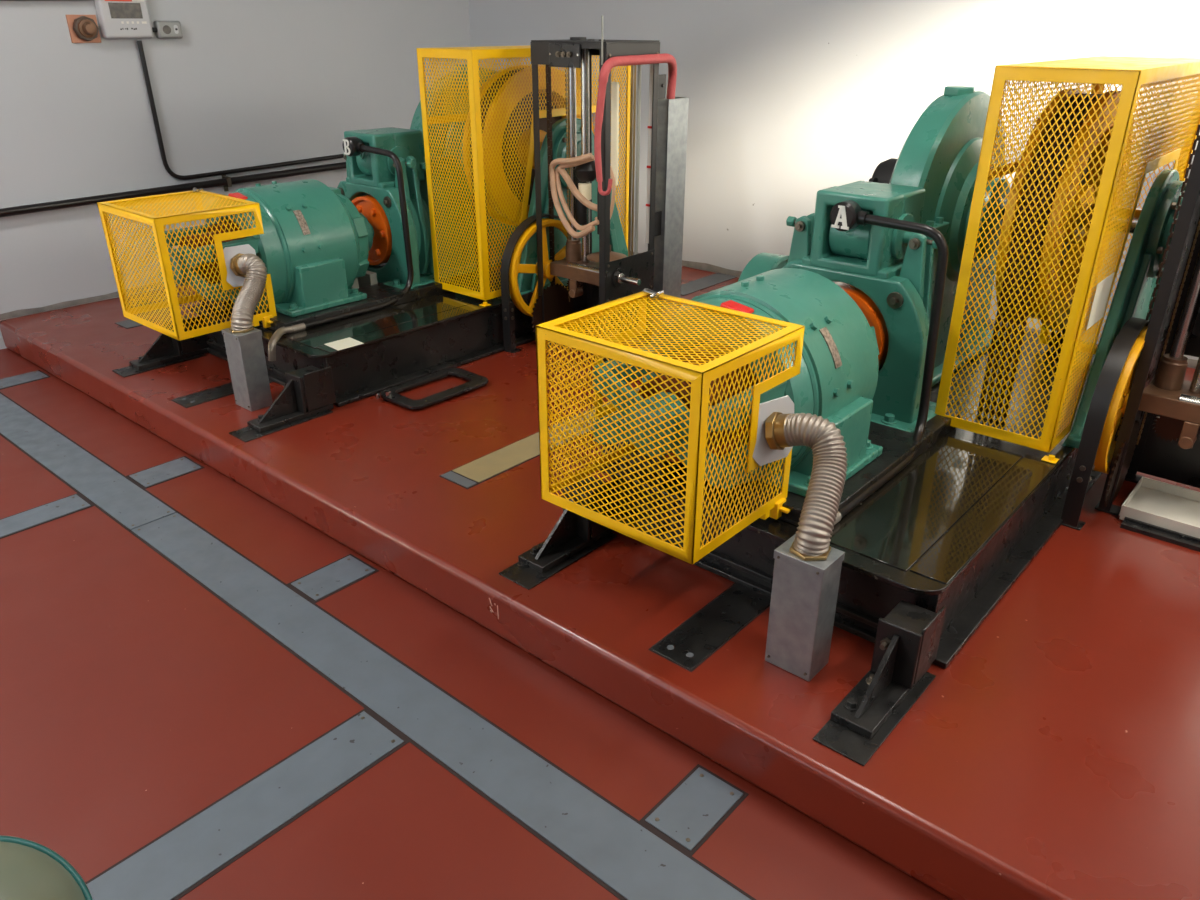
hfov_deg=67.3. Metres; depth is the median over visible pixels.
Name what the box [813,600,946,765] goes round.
bracket
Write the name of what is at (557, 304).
wheel
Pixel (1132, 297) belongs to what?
pedestal
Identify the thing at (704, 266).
baseboard
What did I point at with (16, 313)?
baseboard
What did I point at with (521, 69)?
rope
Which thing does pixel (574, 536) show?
bracket
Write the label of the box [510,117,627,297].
pedestal
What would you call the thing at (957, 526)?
bedplate
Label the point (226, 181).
conduit
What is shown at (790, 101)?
wall
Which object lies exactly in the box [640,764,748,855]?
cover plate
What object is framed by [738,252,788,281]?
housing
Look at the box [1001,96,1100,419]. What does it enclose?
rope
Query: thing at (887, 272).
assembly
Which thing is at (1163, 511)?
drip tray
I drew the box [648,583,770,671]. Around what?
metal plate
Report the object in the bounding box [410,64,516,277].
worm gearbox
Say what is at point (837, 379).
motor
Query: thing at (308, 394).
bracket
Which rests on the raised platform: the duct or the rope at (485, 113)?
the duct
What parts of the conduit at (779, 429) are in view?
terminal plate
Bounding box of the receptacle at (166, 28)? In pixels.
[163,25,170,33]
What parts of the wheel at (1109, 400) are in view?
support post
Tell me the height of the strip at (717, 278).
0.004 m
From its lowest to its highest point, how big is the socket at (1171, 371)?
0.100 m
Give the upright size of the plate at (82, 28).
0.133 m
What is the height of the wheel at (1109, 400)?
0.622 m
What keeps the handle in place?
on the raised platform
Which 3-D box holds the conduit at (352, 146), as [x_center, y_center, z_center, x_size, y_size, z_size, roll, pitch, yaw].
[-1.129,-0.922,4.017,0.360,0.801,0.970,5,26,10]
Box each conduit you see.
[0,162,345,216]
[137,41,343,179]
[223,244,266,332]
[268,136,413,360]
[753,395,846,560]
[830,200,947,523]
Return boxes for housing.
[0,835,92,899]
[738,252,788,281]
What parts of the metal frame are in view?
post, chain, knob, control plate, knob, guide rod, guide rod, post, plate, post, panel, panel, slim rod, slim rod, slim rod, post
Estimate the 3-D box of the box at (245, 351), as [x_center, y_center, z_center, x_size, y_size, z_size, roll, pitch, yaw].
[-1.438,-0.334,3.680,0.130,0.323,0.106,20,32,36]
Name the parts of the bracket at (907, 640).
plate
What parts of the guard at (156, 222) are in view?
panel, panel, panel, panel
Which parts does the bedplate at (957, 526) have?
rail, rail, plate, plate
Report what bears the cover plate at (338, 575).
on the floor at (134, 699)
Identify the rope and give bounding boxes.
[470,68,520,284]
[481,68,523,110]
[481,69,521,118]
[481,75,512,131]
[482,105,490,285]
[977,93,1082,413]
[983,93,1086,414]
[989,94,1093,416]
[995,94,1101,417]
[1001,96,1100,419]
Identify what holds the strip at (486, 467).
on the raised platform
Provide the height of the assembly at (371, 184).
0.718 m
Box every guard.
[97,187,276,340]
[417,45,630,306]
[535,288,804,564]
[935,56,1199,463]
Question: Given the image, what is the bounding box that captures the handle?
[375,368,487,408]
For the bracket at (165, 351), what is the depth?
4.20 m
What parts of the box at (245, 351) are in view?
lid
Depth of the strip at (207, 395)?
3.83 m
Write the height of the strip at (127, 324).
0.004 m
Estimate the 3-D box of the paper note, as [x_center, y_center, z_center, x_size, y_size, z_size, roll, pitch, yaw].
[-1.066,-0.442,3.758,0.118,0.001,0.131,20,32,36]
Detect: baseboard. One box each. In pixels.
[0,281,164,319]
[633,252,1197,367]
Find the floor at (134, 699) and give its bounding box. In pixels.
[0,348,950,899]
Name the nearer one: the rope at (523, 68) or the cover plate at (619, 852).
the cover plate at (619, 852)
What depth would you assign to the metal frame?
4.07 m
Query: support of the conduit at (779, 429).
attached to the box at (804, 594)
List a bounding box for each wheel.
[500,213,573,352]
[1061,317,1148,530]
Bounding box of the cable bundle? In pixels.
[594,53,676,195]
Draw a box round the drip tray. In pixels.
[1119,477,1199,551]
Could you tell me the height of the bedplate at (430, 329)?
0.320 m
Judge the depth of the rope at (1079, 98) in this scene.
2.87 m
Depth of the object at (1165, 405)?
2.80 m
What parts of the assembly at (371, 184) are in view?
frame plate, lever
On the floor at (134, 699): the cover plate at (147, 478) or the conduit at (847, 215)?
the cover plate at (147, 478)
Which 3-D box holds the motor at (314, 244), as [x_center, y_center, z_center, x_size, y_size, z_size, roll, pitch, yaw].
[-1.478,-0.932,4.142,0.660,0.570,1.020,20,32,36]
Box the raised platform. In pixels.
[0,266,1199,899]
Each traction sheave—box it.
[463,65,593,225]
[995,89,1141,330]
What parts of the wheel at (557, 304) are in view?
support post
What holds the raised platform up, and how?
on the floor at (134, 699)
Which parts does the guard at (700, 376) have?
panel, panel, panel, panel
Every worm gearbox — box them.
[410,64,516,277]
[869,86,1009,385]
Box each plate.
[0,370,49,389]
[0,392,178,531]
[0,493,93,538]
[66,15,100,42]
[85,708,408,899]
[126,456,204,488]
[128,512,755,899]
[287,554,378,602]
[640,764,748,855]
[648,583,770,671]
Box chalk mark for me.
[489,598,498,618]
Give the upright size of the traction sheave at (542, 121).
0.778 m
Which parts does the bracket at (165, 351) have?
plate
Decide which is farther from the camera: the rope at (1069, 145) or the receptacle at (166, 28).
the receptacle at (166, 28)
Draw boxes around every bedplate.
[187,253,633,406]
[598,323,1101,668]
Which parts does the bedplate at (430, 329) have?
rail, rail, plate, plate, plate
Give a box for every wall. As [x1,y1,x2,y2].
[0,0,470,349]
[468,0,1199,368]
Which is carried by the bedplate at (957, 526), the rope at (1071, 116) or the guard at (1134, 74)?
the guard at (1134, 74)
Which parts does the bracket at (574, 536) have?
plate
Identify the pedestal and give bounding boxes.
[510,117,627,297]
[1062,169,1186,448]
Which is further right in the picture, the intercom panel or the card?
the card
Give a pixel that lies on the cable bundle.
(612, 62)
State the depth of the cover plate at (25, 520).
3.22 m
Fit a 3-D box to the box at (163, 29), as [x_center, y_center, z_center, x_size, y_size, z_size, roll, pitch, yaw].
[-2.394,-2.316,4.969,0.059,0.090,0.170,20,32,36]
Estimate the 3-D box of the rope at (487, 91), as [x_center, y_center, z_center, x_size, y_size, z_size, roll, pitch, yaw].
[-0.377,-1.419,4.642,0.017,1.010,0.755,20,32,36]
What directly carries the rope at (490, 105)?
hanging from the traction sheave at (542, 121)
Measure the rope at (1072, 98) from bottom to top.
1.010 m
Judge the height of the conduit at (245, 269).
0.288 m
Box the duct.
[652,97,688,337]
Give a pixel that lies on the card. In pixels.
(1103, 288)
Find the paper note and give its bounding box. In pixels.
[325,337,363,350]
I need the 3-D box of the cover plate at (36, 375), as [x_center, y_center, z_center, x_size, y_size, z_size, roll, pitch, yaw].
[-2.859,-0.347,4.437,0.151,0.006,0.238,20,32,36]
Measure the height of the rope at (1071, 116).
1.010 m
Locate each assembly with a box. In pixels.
[337,127,447,288]
[783,181,947,431]
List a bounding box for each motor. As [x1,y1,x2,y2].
[152,179,373,316]
[593,268,882,496]
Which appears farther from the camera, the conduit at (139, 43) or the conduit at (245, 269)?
the conduit at (139, 43)
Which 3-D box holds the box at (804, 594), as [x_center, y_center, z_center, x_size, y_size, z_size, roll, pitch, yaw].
[0.490,0.383,2.181,0.130,0.323,0.106,20,32,36]
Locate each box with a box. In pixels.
[152,21,182,38]
[221,328,272,411]
[765,534,844,681]
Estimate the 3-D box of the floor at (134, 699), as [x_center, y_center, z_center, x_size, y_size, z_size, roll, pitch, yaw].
[-0.591,0.538,2.707,7.286,0.100,6.980,20,32,36]
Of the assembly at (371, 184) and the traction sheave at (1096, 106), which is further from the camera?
the assembly at (371, 184)
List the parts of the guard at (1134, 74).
panel, panel, panel, panel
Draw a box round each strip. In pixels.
[115,319,141,328]
[171,380,273,407]
[440,471,478,488]
[451,386,641,483]
[681,273,736,295]
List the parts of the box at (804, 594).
lid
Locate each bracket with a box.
[112,316,208,376]
[229,365,335,441]
[499,475,619,589]
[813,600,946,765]
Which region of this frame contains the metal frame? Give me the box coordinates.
[530,16,665,361]
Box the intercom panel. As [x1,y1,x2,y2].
[94,0,152,38]
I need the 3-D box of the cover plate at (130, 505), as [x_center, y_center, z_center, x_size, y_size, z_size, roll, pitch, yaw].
[-2.484,-0.089,3.894,2.414,0.006,0.180,20,32,36]
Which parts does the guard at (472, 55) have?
panel, panel, panel, panel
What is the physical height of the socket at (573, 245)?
0.100 m
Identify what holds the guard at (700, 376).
on the bedplate at (957, 526)
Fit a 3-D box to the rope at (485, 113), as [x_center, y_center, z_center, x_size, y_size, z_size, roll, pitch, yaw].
[-0.331,-1.402,4.606,0.017,1.010,0.755,20,32,36]
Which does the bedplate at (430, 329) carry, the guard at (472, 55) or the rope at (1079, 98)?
the guard at (472, 55)
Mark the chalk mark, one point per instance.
(489, 598)
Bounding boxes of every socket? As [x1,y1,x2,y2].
[565,238,581,261]
[1153,354,1187,390]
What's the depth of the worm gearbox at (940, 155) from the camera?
3.09 m
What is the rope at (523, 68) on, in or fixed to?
hanging from the traction sheave at (542, 121)
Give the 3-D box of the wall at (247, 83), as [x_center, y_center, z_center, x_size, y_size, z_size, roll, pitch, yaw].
[-3.403,-2.172,3.969,0.150,3.900,7.186,21,33,37]
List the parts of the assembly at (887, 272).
lever, frame plate, lever, adjuster rod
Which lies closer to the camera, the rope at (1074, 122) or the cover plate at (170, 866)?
the cover plate at (170, 866)
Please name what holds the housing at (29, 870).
on the floor at (134, 699)
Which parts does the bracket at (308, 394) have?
plate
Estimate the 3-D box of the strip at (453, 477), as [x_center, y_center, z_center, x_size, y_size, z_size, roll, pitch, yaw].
[-0.491,0.103,3.137,0.150,0.004,0.054,20,32,36]
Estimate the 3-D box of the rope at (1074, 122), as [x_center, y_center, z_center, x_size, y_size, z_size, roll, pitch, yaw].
[1.596,-0.685,3.107,0.017,1.010,0.755,20,32,36]
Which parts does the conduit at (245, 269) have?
terminal plate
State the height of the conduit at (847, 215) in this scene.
0.801 m
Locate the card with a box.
[1086,272,1114,329]

